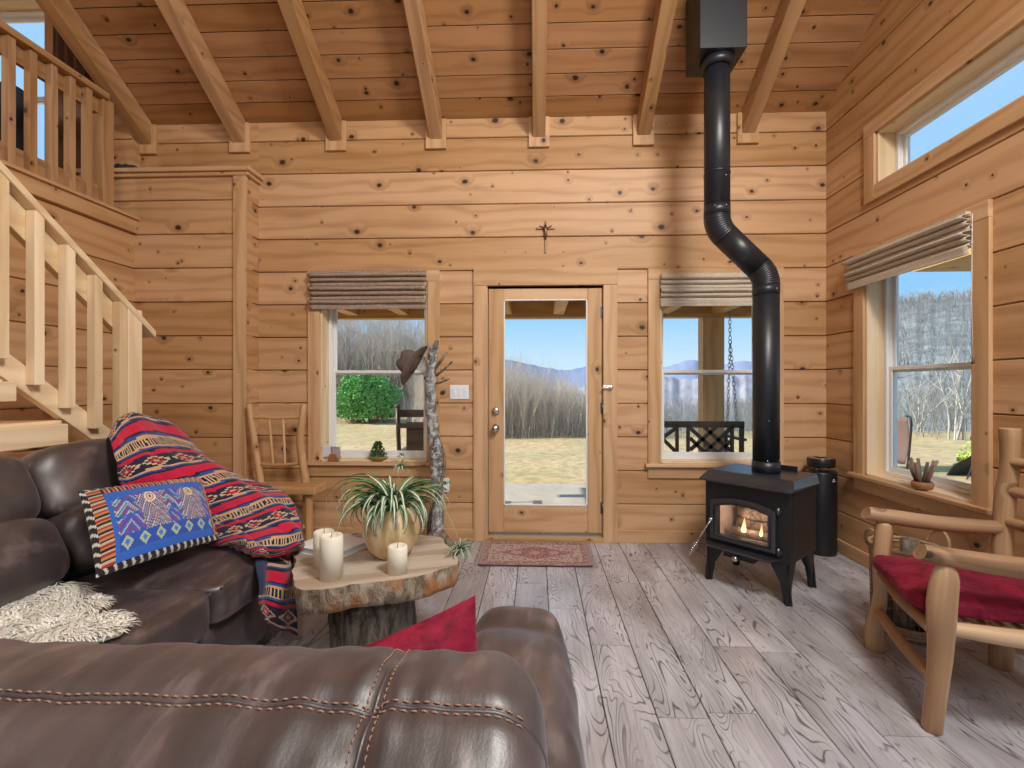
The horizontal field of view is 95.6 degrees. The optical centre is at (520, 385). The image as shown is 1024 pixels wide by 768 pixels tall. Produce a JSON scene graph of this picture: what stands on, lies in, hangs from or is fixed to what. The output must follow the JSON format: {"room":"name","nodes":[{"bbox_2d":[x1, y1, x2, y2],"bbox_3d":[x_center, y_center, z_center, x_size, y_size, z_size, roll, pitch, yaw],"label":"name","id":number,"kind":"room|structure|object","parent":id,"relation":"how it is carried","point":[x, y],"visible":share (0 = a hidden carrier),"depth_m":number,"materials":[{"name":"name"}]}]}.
{"room":"cabin living room","nodes":[
{"label":"cabin living room","id":0,"kind":"room"},
{"bbox_2d":[0,195,133,452],"bbox_3d":[-3.306,-0.033,0.035,0.100,2.605,7.440,0,0,2],"label":"wall","id":1,"kind":"structure","parent":0,"point":[110,248],"depth_m":3.28,"materials":[{"name":"brown wood"}]},
{"bbox_2d":[0,158,140,233],"bbox_3d":[-4.450,-1.248,0.075,2.500,0.225,7.440,0,0,2],"label":"floor","id":2,"kind":"structure","parent":0,"point":[39,186],"depth_m":3.22,"materials":[{"name":"brown wood"}]},
{"bbox_2d":[0,82,23,150],"bbox_3d":[-3.957,-1.835,3.380,0.540,1.000,0.600,0,0,2],"label":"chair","id":3,"kind":"object","parent":2,"relation":"on","point":[19,92],"visible":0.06,"depth_m":3.55,"materials":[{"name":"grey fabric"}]},
{"bbox_2d":[0,19,113,205],"bbox_3d":[-3.213,-1.742,2.039,0.135,0.915,3.052,0,0,2],"label":"loft railing","id":4,"kind":"object","parent":2,"relation":"on","point":[96,180],"visible":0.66,"depth_m":3.12,"materials":[{"name":"brown wood"}]},
{"bbox_2d":[85,70,140,166],"bbox_3d":[-4.502,-2.861,0.167,2.390,3.822,7.620,0,0,2],"label":"wall","id":5,"kind":"structure","parent":0,"point":[125,144],"depth_m":3.84,"materials":[{"name":"brown wood"}]},
{"bbox_2d":[114,177,258,481],"bbox_3d":[-3.108,-0.220,3.830,1.830,2.980,0.159,0,0,2],"label":"wall","id":6,"kind":"structure","parent":0,"point":[183,268],"depth_m":3.74,"materials":[{"name":"brown wood"}]},
{"bbox_2d":[0,0,52,160],"bbox_3d":[-4.404,-2.465,3.959,1.131,1.710,0.214,0,0,2],"label":"window","id":7,"kind":"structure","parent":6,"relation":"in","point":[11,11],"depth_m":3.95,"materials":[{"name":"brown wood"}]},
{"bbox_2d":[53,26,84,175],"bbox_3d":[-3.656,-2.430,3.750,0.264,1.950,0.048,0,0,2],"label":"curtain","id":8,"kind":"object","parent":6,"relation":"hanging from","point":[61,50],"visible":0.12,"depth_m":3.74,"materials":[{"name":"brown fabric"}]},
{"bbox_2d":[76,166,263,184],"bbox_3d":[-3.084,-1.712,3.805,1.880,0.065,0.210,0,0,2],"label":"trim","id":9,"kind":"structure","parent":6,"relation":"on","point":[194,171],"depth_m":3.70,"materials":[{"name":"brown wood"}]},
{"bbox_2d":[114,163,136,167],"bbox_3d":[-3.222,-1.774,3.795,0.200,0.061,0.120,0,0,2],"label":"folded cloth","id":10,"kind":"object","parent":9,"relation":"on","point":[117,165],"visible":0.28,"depth_m":3.74,"materials":[{"name":"grey fabric"}]},
{"bbox_2d":[233,175,246,477],"bbox_3d":[-2.246,-0.205,3.712,0.102,2.950,0.026,0,0,2],"label":"trim","id":11,"kind":"structure","parent":6,"relation":"attached to","point":[239,181],"depth_m":3.70,"materials":[{"name":"brown wood"}]},
{"bbox_2d":[69,0,882,124],"bbox_3d":[-1.631,-3.472,0.057,7.935,2.547,7.655,0,0,2],"label":"ceiling","id":12,"kind":"structure","parent":0,"point":[481,50],"depth_m":3.44,"materials":[{"name":"brown wood"}]},
{"bbox_2d":[35,0,156,154],"bbox_3d":[-3.209,-3.306,2.038,0.170,2.723,3.750,0,0,2],"label":"ceiling beam","id":13,"kind":"structure","parent":12,"relation":"attached to","point":[63,16],"depth_m":3.46,"materials":[{"name":"brown wood"}]},
{"bbox_2d":[154,0,250,153],"bbox_3d":[-2.408,-3.306,2.010,0.170,2.723,3.750,0,0,2],"label":"ceiling beam","id":14,"kind":"structure","parent":12,"relation":"attached to","point":[176,13],"depth_m":3.45,"materials":[{"name":"brown wood"}]},
{"bbox_2d":[277,0,346,151],"bbox_3d":[-1.593,-3.306,1.982,0.170,2.723,3.750,0,0,2],"label":"ceiling beam","id":15,"kind":"structure","parent":12,"relation":"attached to","point":[293,12],"depth_m":3.43,"materials":[{"name":"brown wood"}]},
{"bbox_2d":[403,0,446,149],"bbox_3d":[-0.761,-3.306,1.953,0.170,2.723,3.750,0,0,2],"label":"ceiling beam","id":16,"kind":"structure","parent":12,"relation":"attached to","point":[436,126],"depth_m":3.42,"materials":[{"name":"brown wood"}]},
{"bbox_2d":[529,0,548,147],"bbox_3d":[0.084,-3.306,1.923,0.170,2.723,3.750,0,0,2],"label":"ceiling beam","id":17,"kind":"structure","parent":12,"relation":"attached to","point":[539,122],"depth_m":3.41,"materials":[{"name":"brown wood"}]},
{"bbox_2d":[633,0,676,145],"bbox_3d":[0.927,-3.306,1.894,0.170,2.723,3.750,0,0,2],"label":"ceiling beam","id":18,"kind":"structure","parent":12,"relation":"attached to","point":[643,121],"depth_m":3.38,"materials":[{"name":"brown wood"}]},
{"bbox_2d":[737,0,805,144],"bbox_3d":[1.757,-3.306,1.865,0.170,2.723,3.750,0,0,2],"label":"ceiling beam","id":19,"kind":"structure","parent":12,"relation":"attached to","point":[788,14],"depth_m":3.36,"materials":[{"name":"brown wood"}]},
{"bbox_2d":[141,111,827,530],"bbox_3d":[-0.409,-0.485,3.892,5.820,3.511,0.150,0,0,2],"label":"wall","id":20,"kind":"structure","parent":0,"point":[388,201],"depth_m":3.80,"materials":[{"name":"brown wood"}]},
{"bbox_2d":[307,270,442,476],"bbox_3d":[-1.213,-0.102,3.912,1.150,1.695,0.245,0,0,2],"label":"window","id":21,"kind":"structure","parent":20,"relation":"in","point":[323,370],"depth_m":3.84,"materials":[{"name":"brown wood"}]},
{"bbox_2d":[328,454,339,461],"bbox_3d":[-1.547,0.592,3.844,0.087,0.062,0.044,0,0,2],"label":"card holder","id":22,"kind":"object","parent":21,"relation":"on","point":[332,457],"visible":1,"depth_m":3.82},
{"bbox_2d":[321,445,332,457],"bbox_3d":[-1.603,0.542,3.852,0.100,0.105,0.014,0,0,2],"label":"card","id":23,"kind":"object","parent":22,"relation":"in","point":[326,450],"visible":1,"depth_m":3.85,"materials":[{"name":"white paper"}]},
{"bbox_2d":[331,446,340,457],"bbox_3d":[-1.528,0.549,3.840,0.075,0.097,0.014,0,0,2],"label":"card","id":24,"kind":"object","parent":22,"relation":"in","point":[335,450],"visible":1,"depth_m":3.84,"materials":[{"name":"paper"}]},
{"bbox_2d":[307,270,426,379],"bbox_3d":[-1.256,-0.498,3.799,0.969,0.896,0.062,0,0,2],"label":"window shade","id":25,"kind":"object","parent":21,"relation":"attached to","point":[352,289],"visible":1,"depth_m":3.79,"materials":[{"name":"fabric"}]},
{"bbox_2d":[368,441,387,461],"bbox_3d":[-1.184,0.538,3.850,0.176,0.169,0.101,0,0,2],"label":"potted plant","id":26,"kind":"object","parent":21,"relation":"on","point":[374,456],"visible":1,"depth_m":3.83,"materials":[{"name":"green plant"}]},
{"bbox_2d":[443,478,448,491],"bbox_3d":[-0.625,0.816,3.819,0.072,0.116,0.011,0,0,2],"label":"wall outlet","id":27,"kind":"object","parent":20,"relation":"attached to","point":[446,486],"visible":0.41,"depth_m":3.82,"materials":[{"name":"white plastic"}]},
{"bbox_2d":[450,385,468,398],"bbox_3d":[-0.505,0.049,3.812,0.156,0.116,0.015,0,0,2],"label":"light switch","id":28,"kind":"object","parent":20,"relation":"attached to","point":[456,391],"visible":1,"depth_m":3.81,"materials":[{"name":"white plastic"}]},
{"bbox_2d":[313,527,705,543],"bbox_3d":[0.127,1.220,3.788,4.640,0.100,0.020,0,0,2],"label":"baseboard","id":29,"kind":"structure","parent":20,"relation":"attached to","point":[624,536],"depth_m":3.75,"materials":[{"name":"brown wood"}]},
{"bbox_2d":[473,266,617,542],"bbox_3d":[0.199,0.152,3.832,1.171,2.244,0.226,0,0,2],"label":"door","id":30,"kind":"structure","parent":20,"relation":"in","point":[595,521],"depth_m":3.79,"materials":[{"name":"brown wood"}]},
{"bbox_2d":[602,386,612,388],"bbox_3d":[0.696,0.012,3.737,0.090,0.028,0.034,0,0,2],"label":"guard","id":31,"kind":"object","parent":30,"relation":"attached to","point":[603,387],"visible":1,"depth_m":3.73,"materials":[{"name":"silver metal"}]},
{"bbox_2d":[536,221,554,252],"bbox_3d":[0.201,-1.217,3.775,0.150,0.260,0.041,0,0,2],"label":"wall cross","id":32,"kind":"object","parent":20,"relation":"attached to","point":[545,227],"visible":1,"depth_m":3.77,"materials":[{"name":"brown wood"}]},
{"bbox_2d":[644,267,787,478],"bbox_3d":[1.569,-0.102,3.815,1.126,1.695,0.245,0,0,2],"label":"window","id":33,"kind":"structure","parent":20,"relation":"in","point":[661,464],"depth_m":3.74,"materials":[{"name":"brown wood"}]},
{"bbox_2d":[660,272,751,305],"bbox_3d":[1.569,-0.480,3.700,0.900,0.844,0.063,0,0,2],"label":"window shade","id":34,"kind":"object","parent":33,"relation":"attached to","point":[677,289],"visible":0.73,"depth_m":3.70,"materials":[{"name":"fabric"}]},
{"bbox_2d":[913,248,970,271],"bbox_3d":[2.147,0.040,4.178,10.400,2.860,3.300,0,0,2],"label":"ceiling","id":35,"kind":"structure","parent":20,"relation":"attached to","point":[960,264],"depth_m":5.01,"materials":[{"name":"brown wood"}]},
{"bbox_2d":[255,541,1023,767],"bbox_3d":[-1.716,1.273,0.060,8.165,0.006,7.800,0,0,2],"label":"floor","id":36,"kind":"structure","parent":0,"point":[672,666],"depth_m":2.07,"materials":[{"name":"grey wood"}]},
{"bbox_2d":[0,160,155,457],"bbox_3d":[-2.658,-0.172,1.810,1.050,2.883,2.144,0,0,2],"label":"staircase","id":37,"kind":"structure","parent":36,"relation":"on","point":[47,245],"depth_m":2.18,"materials":[{"name":"brown wood"}]},
{"bbox_2d":[0,438,302,644],"bbox_3d":[-1.640,0.755,1.977,0.956,1.031,1.566,0,0,2],"label":"leather sofa","id":38,"kind":"object","parent":36,"relation":"on","point":[204,593],"visible":0.47,"depth_m":1.84,"materials":[{"name":"brown leather"}]},
{"bbox_2d":[0,581,140,642],"bbox_3d":[-1.702,0.746,1.416,0.804,0.049,0.771,0,0,-44],"label":"sheepskin","id":39,"kind":"object","parent":38,"relation":"on","point":[68,612],"visible":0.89,"depth_m":1.47,"materials":[{"name":"beige fur"}]},
{"bbox_2d":[78,477,218,577],"bbox_3d":[-1.557,0.556,1.970,0.305,0.293,0.754,0,0,6],"label":"patterned pillow","id":40,"kind":"object","parent":38,"relation":"on","point":[129,525],"visible":1,"depth_m":1.86,"materials":[{"name":"fabric"}]},
{"bbox_2d":[89,589,209,644],"bbox_3d":[-1.527,0.857,1.515,0.696,0.194,0.605,0,0,2],"label":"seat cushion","id":41,"kind":"object","parent":38,"relation":"on","point":[165,615],"depth_m":1.64,"materials":[{"name":"brown leather"}]},
{"bbox_2d":[61,543,258,624],"bbox_3d":[-1.509,0.856,2.113,0.695,0.196,0.604,0,0,2],"label":"seat cushion","id":42,"kind":"object","parent":38,"relation":"on","point":[230,575],"depth_m":1.91,"materials":[{"name":"brown leather"}]},
{"bbox_2d":[107,412,304,636],"bbox_3d":[-1.570,0.656,2.387,1.057,1.045,0.796,0,0,2],"label":"striped blanket","id":43,"kind":"object","parent":38,"relation":"on","point":[259,520],"visible":0.88,"depth_m":2.22,"materials":[{"name":"fabric"}]},
{"bbox_2d":[246,404,326,540],"bbox_3d":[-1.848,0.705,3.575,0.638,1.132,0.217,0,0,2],"label":"chair","id":44,"kind":"object","parent":36,"relation":"on","point":[306,488],"visible":0.7,"depth_m":3.63,"materials":[{"name":"beige wood"}]},
{"bbox_2d":[0,606,584,767],"bbox_3d":[-0.525,0.775,0.828,1.294,0.989,0.990,0,0,2],"label":"leather loveseat","id":45,"kind":"object","parent":36,"relation":"on","point":[511,701],"visible":1,"depth_m":0.43,"materials":[{"name":"brown leather"}]},
{"bbox_2d":[363,595,476,651],"bbox_3d":[-0.251,0.645,0.812,0.420,0.450,0.186,0,0,-38],"label":"pillow","id":46,"kind":"object","parent":45,"relation":"on","point":[454,628],"visible":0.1,"depth_m":0.87,"materials":[{"name":"fabric"}]},
{"bbox_2d":[292,533,458,647],"bbox_3d":[-0.724,1.044,2.281,0.740,0.452,0.749,0,0,-23],"label":"coffee table","id":47,"kind":"object","parent":36,"relation":"on","point":[368,605],"visible":0.66,"depth_m":2.01,"materials":[{"name":"brown wood"}]},
{"bbox_2d":[313,527,334,570],"bbox_3d":[-0.892,0.730,2.102,0.090,0.179,0.090,0,0,2],"label":"pillar candle","id":48,"kind":"object","parent":47,"relation":"on","point":[316,534],"visible":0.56,"depth_m":2.06,"materials":[{"name":"beige wax"}]},
{"bbox_2d":[295,535,365,556],"bbox_3d":[-0.950,0.805,2.343,0.288,0.030,0.226,0,0,25],"label":"book","id":49,"kind":"object","parent":47,"relation":"on","point":[351,544],"visible":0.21,"depth_m":2.31,"materials":[{"name":"paper"}]},
{"bbox_2d":[320,531,342,582],"bbox_3d":[-0.808,0.720,1.982,0.094,0.199,0.094,0,0,2],"label":"pillar candle","id":50,"kind":"object","parent":47,"relation":"on","point":[331,543],"visible":1,"depth_m":1.94,"materials":[{"name":"beige wax"}]},
{"bbox_2d":[387,542,407,575],"bbox_3d":[-0.544,0.754,2.046,0.086,0.132,0.086,0,0,2],"label":"pillar candle","id":51,"kind":"object","parent":47,"relation":"on","point":[397,553],"visible":1,"depth_m":2.01,"materials":[{"name":"beige wax"}]},
{"bbox_2d":[326,453,477,563],"bbox_3d":[-0.595,0.589,2.234,0.574,0.540,0.622,0,0,44],"label":"spider plant","id":52,"kind":"object","parent":47,"relation":"on","point":[390,518],"visible":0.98,"depth_m":2.16,"materials":[{"name":"green plant"}]},
{"bbox_2d":[423,340,459,555],"bbox_3d":[-0.632,0.469,3.502,0.256,1.641,0.301,0,0,-34],"label":"tree","id":53,"kind":"object","parent":36,"relation":"on","point":[435,526],"visible":0.73,"depth_m":3.54,"materials":[{"name":"grey plant"}]},
{"bbox_2d":[396,346,427,384],"bbox_3d":[-0.820,-0.158,3.523,0.239,0.296,0.256,0,0,-37],"label":"felt hat","id":54,"kind":"object","parent":53,"relation":"hanging from","point":[409,360],"visible":1,"depth_m":3.45,"materials":[{"name":"brown fabric"}]},
{"bbox_2d":[473,540,596,566],"bbox_3d":[0.108,1.262,3.512,0.876,0.016,0.513,0,0,2],"label":"rug","id":55,"kind":"object","parent":36,"relation":"on","point":[493,553],"visible":1,"depth_m":3.47,"materials":[{"name":"fabric"}]},
{"bbox_2d":[688,463,819,606],"bbox_3d":[1.485,0.895,2.971,0.551,0.750,0.598,0,0,-40],"label":"wood stove","id":56,"kind":"object","parent":36,"relation":"on","point":[787,498],"visible":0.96,"depth_m":2.84,"materials":[{"name":"black metal"}]},
{"bbox_2d":[686,0,780,473],"bbox_3d":[1.390,-1.262,3.013,0.544,3.635,0.280,0,0,2],"label":"stovepipe","id":57,"kind":"object","parent":56,"relation":"on","point":[716,30],"visible":1,"depth_m":2.92,"materials":[{"name":"black metal"}]},
{"bbox_2d":[741,517,745,532],"bbox_3d":[1.417,0.883,2.950,0.032,0.105,0.032,0,0,2],"label":"flame","id":58,"kind":"object","parent":56,"relation":"in","point":[743,529],"visible":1,"depth_m":2.94,"materials":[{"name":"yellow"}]},
{"bbox_2d":[729,525,766,541],"bbox_3d":[1.474,0.943,2.954,0.061,0.056,0.271,0,0,-43],"label":"log","id":59,"kind":"object","parent":56,"relation":"in","point":[736,530],"visible":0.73,"depth_m":2.95,"materials":[{"name":"brown wood"}]},
{"bbox_2d":[735,517,766,532],"bbox_3d":[1.563,0.920,3.031,0.112,0.102,0.276,0,0,-44],"label":"log","id":60,"kind":"object","parent":56,"relation":"in","point":[752,525],"visible":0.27,"depth_m":3.03,"materials":[{"name":"brown wood"}]},
{"bbox_2d":[737,506,766,521],"bbox_3d":[1.544,0.841,3.012,0.244,0.077,0.082,0,0,43],"label":"log","id":61,"kind":"object","parent":60,"relation":"on","point":[742,512],"visible":0.53,"depth_m":3.02,"materials":[{"name":"brown wood"}]},
{"bbox_2d":[805,456,837,556],"bbox_3d":[2.297,0.908,3.550,0.210,0.724,0.210,0,0,2],"label":"air purifier","id":62,"kind":"object","parent":36,"relation":"on","point":[827,490],"visible":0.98,"depth_m":3.46,"materials":[{"name":"black plastic"}]},
{"bbox_2d":[863,528,951,643],"bbox_3d":[2.005,1.004,2.415,0.366,0.524,0.329,0,0,2],"label":"wire basket","id":63,"kind":"object","parent":36,"relation":"on","point":[915,636],"visible":0.17,"depth_m":2.34,"materials":[{"name":"wicker"}]},
{"bbox_2d":[886,548,898,621],"bbox_3d":[1.959,1.062,2.466,0.086,0.388,0.095,0,0,2],"label":"firewood","id":64,"kind":"object","parent":63,"relation":"on","point":[889,612],"visible":0.02,"depth_m":2.43,"materials":[{"name":"brown wood"}]},
{"bbox_2d":[893,599,914,630],"bbox_3d":[1.948,1.082,2.360,0.097,0.348,0.096,0,0,2],"label":"firewood","id":65,"kind":"object","parent":63,"relation":"on","point":[900,616],"visible":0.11,"depth_m":2.33,"materials":[{"name":"brown wood"}]},
{"bbox_2d":[900,536,920,626],"bbox_3d":[2.067,1.032,2.460,0.098,0.448,0.090,0,0,2],"label":"firewood","id":66,"kind":"object","parent":63,"relation":"in","point":[907,544],"visible":0.21,"depth_m":2.44,"materials":[{"name":"brown wood"}]},
{"bbox_2d":[916,622,924,631],"bbox_3d":[2.052,1.097,2.349,0.091,0.318,0.094,0,0,2],"label":"firewood","id":67,"kind":"object","parent":63,"relation":"on","point":[921,628],"visible":0.04,"depth_m":2.33,"materials":[{"name":"brown wood"}]},
{"bbox_2d":[861,428,1023,735],"bbox_3d":[1.876,0.731,1.891,0.661,1.082,0.670,0,0,19],"label":"armchair","id":68,"kind":"object","parent":36,"relation":"on","point":[939,619],"visible":0.83,"depth_m":1.82,"materials":[{"name":"beige wood"}]},
{"bbox_2d":[873,555,1023,623],"bbox_3d":[1.833,0.821,1.909,0.548,0.113,0.535,0,0,18],"label":"seat cushion","id":69,"kind":"object","parent":68,"relation":"on","point":[983,596],"visible":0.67,"depth_m":1.80,"materials":[{"name":"fabric"}]},
{"bbox_2d":[826,0,1023,627],"bbox_3d":[2.389,-1.751,-0.073,0.150,6.042,7.620,0,0,2],"label":"wall","id":70,"kind":"structure","parent":0,"point":[904,42],"depth_m":2.91,"materials":[{"name":"brown wood"}]},
{"bbox_2d":[847,199,992,519],"bbox_3d":[2.484,-0.102,2.858,0.245,1.695,1.064,0,0,2],"label":"window","id":71,"kind":"structure","parent":70,"relation":"in","point":[876,472],"depth_m":3.04,"materials":[{"name":"brown wood"}]},
{"bbox_2d":[842,211,974,363],"bbox_3d":[2.369,-0.520,2.909,0.067,0.810,0.988,0,0,2],"label":"window shade","id":72,"kind":"object","parent":71,"relation":"attached to","point":[944,240],"visible":1,"depth_m":2.78,"materials":[{"name":"fabric"}]},
{"bbox_2d":[910,480,934,490],"bbox_3d":[2.409,0.597,2.783,0.112,0.052,0.112,0,0,2],"label":"wooden bowl","id":73,"kind":"object","parent":71,"relation":"on","point":[921,486],"visible":0.89,"depth_m":2.75,"materials":[{"name":"brown wood"}]},
{"bbox_2d":[907,461,916,481],"bbox_3d":[2.372,0.530,2.805,0.061,0.155,0.019,0,0,32],"label":"stick","id":74,"kind":"object","parent":73,"relation":"in","point":[908,462],"visible":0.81,"depth_m":2.80,"materials":[{"name":"brown wood"}]},
{"bbox_2d":[909,457,914,472],"bbox_3d":[2.412,0.524,2.837,0.018,0.168,0.084,0,0,2],"label":"stick","id":75,"kind":"object","parent":73,"relation":"in","point":[910,458],"visible":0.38,"depth_m":2.85,"materials":[{"name":"brown wood"}]},
{"bbox_2d":[914,462,919,481],"bbox_3d":[2.364,0.531,2.767,0.070,0.153,0.020,0,0,-29],"label":"stick","id":76,"kind":"object","parent":73,"relation":"in","point":[915,463],"visible":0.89,"depth_m":2.76,"materials":[{"name":"brown wood"}]},
{"bbox_2d":[916,458,921,481],"bbox_3d":[2.433,0.526,2.829,0.019,0.165,0.081,0,0,26],"label":"stick","id":77,"kind":"object","parent":73,"relation":"in","point":[917,459],"visible":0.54,"depth_m":2.83,"materials":[{"name":"brown wood"}]},
{"bbox_2d":[922,462,928,482],"bbox_3d":[2.380,0.525,2.733,0.016,0.166,0.091,0,0,23],"label":"stick","id":78,"kind":"object","parent":73,"relation":"in","point":[927,463],"visible":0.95,"depth_m":2.72,"materials":[{"name":"brown wood"}]},
{"bbox_2d":[925,464,934,482],"bbox_3d":[2.407,0.530,2.736,0.018,0.154,0.072,0,0,2],"label":"stick","id":79,"kind":"object","parent":73,"relation":"in","point":[930,470],"visible":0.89,"depth_m":2.73,"materials":[{"name":"brown wood"}]},
{"bbox_2d":[928,460,938,482],"bbox_3d":[2.429,0.520,2.741,0.017,0.174,0.071,0,0,-19],"label":"stick","id":80,"kind":"object","parent":73,"relation":"in","point":[936,461],"visible":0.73,"depth_m":2.73,"materials":[{"name":"brown wood"}]},
{"bbox_2d":[838,539,1023,654],"bbox_3d":[2.304,1.220,-0.080,0.020,0.100,7.600,0,0,2],"label":"baseboard","id":81,"kind":"structure","parent":70,"relation":"attached to","point":[853,553],"depth_m":3.33,"materials":[{"name":"brown wood"}]},
{"bbox_2d":[863,0,1023,204],"bbox_3d":[2.477,-1.545,2.212,0.214,0.550,2.094,0,0,2],"label":"window","id":82,"kind":"structure","parent":70,"relation":"in","point":[888,166],"depth_m":2.67,"materials":[{"name":"brown wood"}]},
{"label":"outside","id":83,"kind":"structure","parent":0,"visible":0},
{"bbox_2d":[336,375,970,483],"bbox_3d":[8.176,3.932,19.226,75.000,11.048,55.000,0,0,2],"label":"ground","id":84,"kind":"structure","parent":83,"point":[534,460],"depth_m":10.71,"materials":[{"name":"beige plant"}]},
{"bbox_2d":[336,369,404,421],"bbox_3d":[-5.899,0.527,17.733,2.678,2.368,2.142,0,0,18],"label":"bush","id":85,"kind":"object","parent":84,"relation":"on","point":[359,392],"visible":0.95,"depth_m":17.33,"materials":[{"name":"green plant"}]},
{"bbox_2d":[336,320,423,412],"bbox_3d":[-7.519,-2.172,22.343,12.290,7.291,9.220,0,0,8],"label":"trees","id":86,"kind":"object","parent":84,"relation":"on","point":[388,347],"visible":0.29,"depth_m":20.75,"materials":[{"name":"grey plant"}]},
{"bbox_2d":[336,397,423,422],"bbox_3d":[-6.107,0.866,18.291,6.897,1.248,2.294,0,0,2],"label":"brush","id":87,"kind":"object","parent":84,"relation":"on","point":[402,404],"visible":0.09,"depth_m":17.81,"materials":[{"name":"green plant"}]},
{"bbox_2d":[400,350,585,438],"bbox_3d":[0.036,0.143,14.805,7.902,3.149,5.942,0,0,2],"label":"trees","id":88,"kind":"object","parent":84,"relation":"on","point":[538,401],"visible":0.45,"depth_m":13.12,"materials":[{"name":"beige plant"}]},
{"bbox_2d":[505,484,585,503],"bbox_3d":[0.432,1.470,5.213,14.500,0.200,2.550,0,0,2],"label":"floor","id":89,"kind":"structure","parent":84,"relation":"on","point":[514,493],"depth_m":5.89,"materials":[{"name":"stone"}]},
{"bbox_2d":[395,404,423,450],"bbox_3d":[-1.086,0.781,5.216,0.562,1.174,0.963,0,0,2],"label":"chair","id":90,"kind":"object","parent":89,"relation":"on","point":[414,431],"visible":0.24,"depth_m":4.97,"materials":[{"name":"brown wood"}]},
{"bbox_2d":[698,317,723,451],"bbox_3d":[2.204,0.289,5.376,0.240,2.162,0.180,0,0,2],"label":"porch post","id":91,"kind":"object","parent":89,"relation":"on","point":[710,329],"visible":0.56,"depth_m":5.29,"materials":[{"name":"brown wood"}]},
{"bbox_2d":[338,300,751,319],"bbox_3d":[-0.050,-0.942,5.455,5.920,0.300,0.140,0,0,2],"label":"beam","id":92,"kind":"structure","parent":91,"relation":"on","point":[520,309],"depth_m":5.38,"materials":[{"name":"brown wood"}]},
{"bbox_2d":[338,301,739,315],"bbox_3d":[0.113,-0.909,4.669,5.520,0.165,1.420,0,0,2],"label":"joist","id":93,"kind":"object","parent":92,"relation":"on","point":[559,307],"visible":0.16,"depth_m":5.08,"materials":[{"name":"brown wood"}]},
{"bbox_2d":[664,310,746,451],"bbox_3d":[1.724,-0.037,5.159,1.322,1.730,0.568,0,0,2],"label":"swing","id":94,"kind":"object","parent":93,"relation":"hanging from","point":[675,425],"visible":0.47,"depth_m":4.87,"materials":[{"name":"metal"}]},
{"bbox_2d":[664,391,751,436],"bbox_3d":[6.494,0.969,15.854,6.813,1.990,6.681,0,0,2],"label":"trees","id":95,"kind":"object","parent":84,"relation":"on","point":[739,414],"visible":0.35,"depth_m":14.88,"materials":[{"name":"grey plant"}]},
{"bbox_2d":[734,373,970,440],"bbox_3d":[21.047,0.631,16.604,21.113,6.030,23.234,0,0,2],"label":"brush","id":96,"kind":"object","parent":84,"relation":"on","point":[932,413],"visible":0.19,"depth_m":14.65,"materials":[{"name":"grey plant"}]},
{"bbox_2d":[897,415,912,468],"bbox_3d":[6.151,1.084,7.936,0.569,1.208,0.752,0,0,2],"label":"sling chair","id":97,"kind":"object","parent":84,"relation":"on","point":[904,438],"visible":0.35,"depth_m":7.75,"materials":[{"name":"beige fabric"}]},
{"bbox_2d":[898,371,953,432],"bbox_3d":[12.635,0.361,14.286,1.388,2.234,1.113,0,0,2],"label":"bare tree","id":98,"kind":"object","parent":84,"relation":"on","point":[927,394],"visible":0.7,"depth_m":14.48,"materials":[{"name":"beige plant"}]},
{"bbox_2d":[930,339,970,439],"bbox_3d":[11.409,0.051,12.280,0.977,2.757,1.067,0,0,2],"label":"bare tree","id":99,"kind":"object","parent":84,"relation":"on","point":[957,383],"visible":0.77,"depth_m":12.16,"materials":[{"name":"beige plant"}]},
{"bbox_2d":[947,456,970,478],"bbox_3d":[7.106,1.177,7.212,0.528,0.622,0.766,0,0,2],"label":"lounge chair","id":100,"kind":"object","parent":84,"relation":"on","point":[963,467],"visible":0.35,"depth_m":7.38,"materials":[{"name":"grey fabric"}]},
{"bbox_2d":[952,441,970,464],"bbox_3d":[7.693,1.294,7.783,0.636,0.803,0.666,0,0,33],"label":"shrub","id":101,"kind":"object","parent":84,"relation":"on","point":[963,454],"visible":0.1,"depth_m":7.91,"materials":[{"name":"green plant"}]},
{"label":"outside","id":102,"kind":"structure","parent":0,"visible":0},
{"bbox_2d":[338,352,751,389],"bbox_3d":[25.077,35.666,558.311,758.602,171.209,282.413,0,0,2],"label":"hills","id":103,"kind":"structure","parent":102,"point":[688,364],"depth_m":664.55,"materials":[{"name":"blue"}]},
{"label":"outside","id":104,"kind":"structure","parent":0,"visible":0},
{"bbox_2d":[523,375,751,430],"bbox_3d":[66.214,42.443,175.434,194.701,97.654,164.253,0,0,2],"label":"hills","id":105,"kind":"structure","parent":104,"point":[743,386],"depth_m":232.11,"materials":[{"name":"blue"}]},
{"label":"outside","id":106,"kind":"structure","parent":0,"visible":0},
{"bbox_2d":[897,299,970,430],"bbox_3d":[32.448,-4.604,34.374,31.986,15.748,55.460,0,0,43],"label":"hills","id":107,"kind":"structure","parent":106,"point":[940,321],"depth_m":32.02,"materials":[{"name":"grey plant"}]},
{"bbox_2d":[897,288,970,396],"bbox_3d":[34.444,-6.429,42.704,45.779,14.654,32.150,0,0,-34],"label":"hillside woods","id":108,"kind":"object","parent":107,"relation":"on","point":[921,307],"visible":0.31,"depth_m":37.56,"materials":[{"name":"grey plant"}]},
{"bbox_2d":[899,286,969,303],"bbox_3d":[49.471,-10.602,54.929,10.446,3.100,1.420,0,0,43],"label":"treeline","id":109,"kind":"object","parent":107,"relation":"on","point":[917,286],"visible":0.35,"depth_m":54.60,"materials":[{"name":"grey plant"}]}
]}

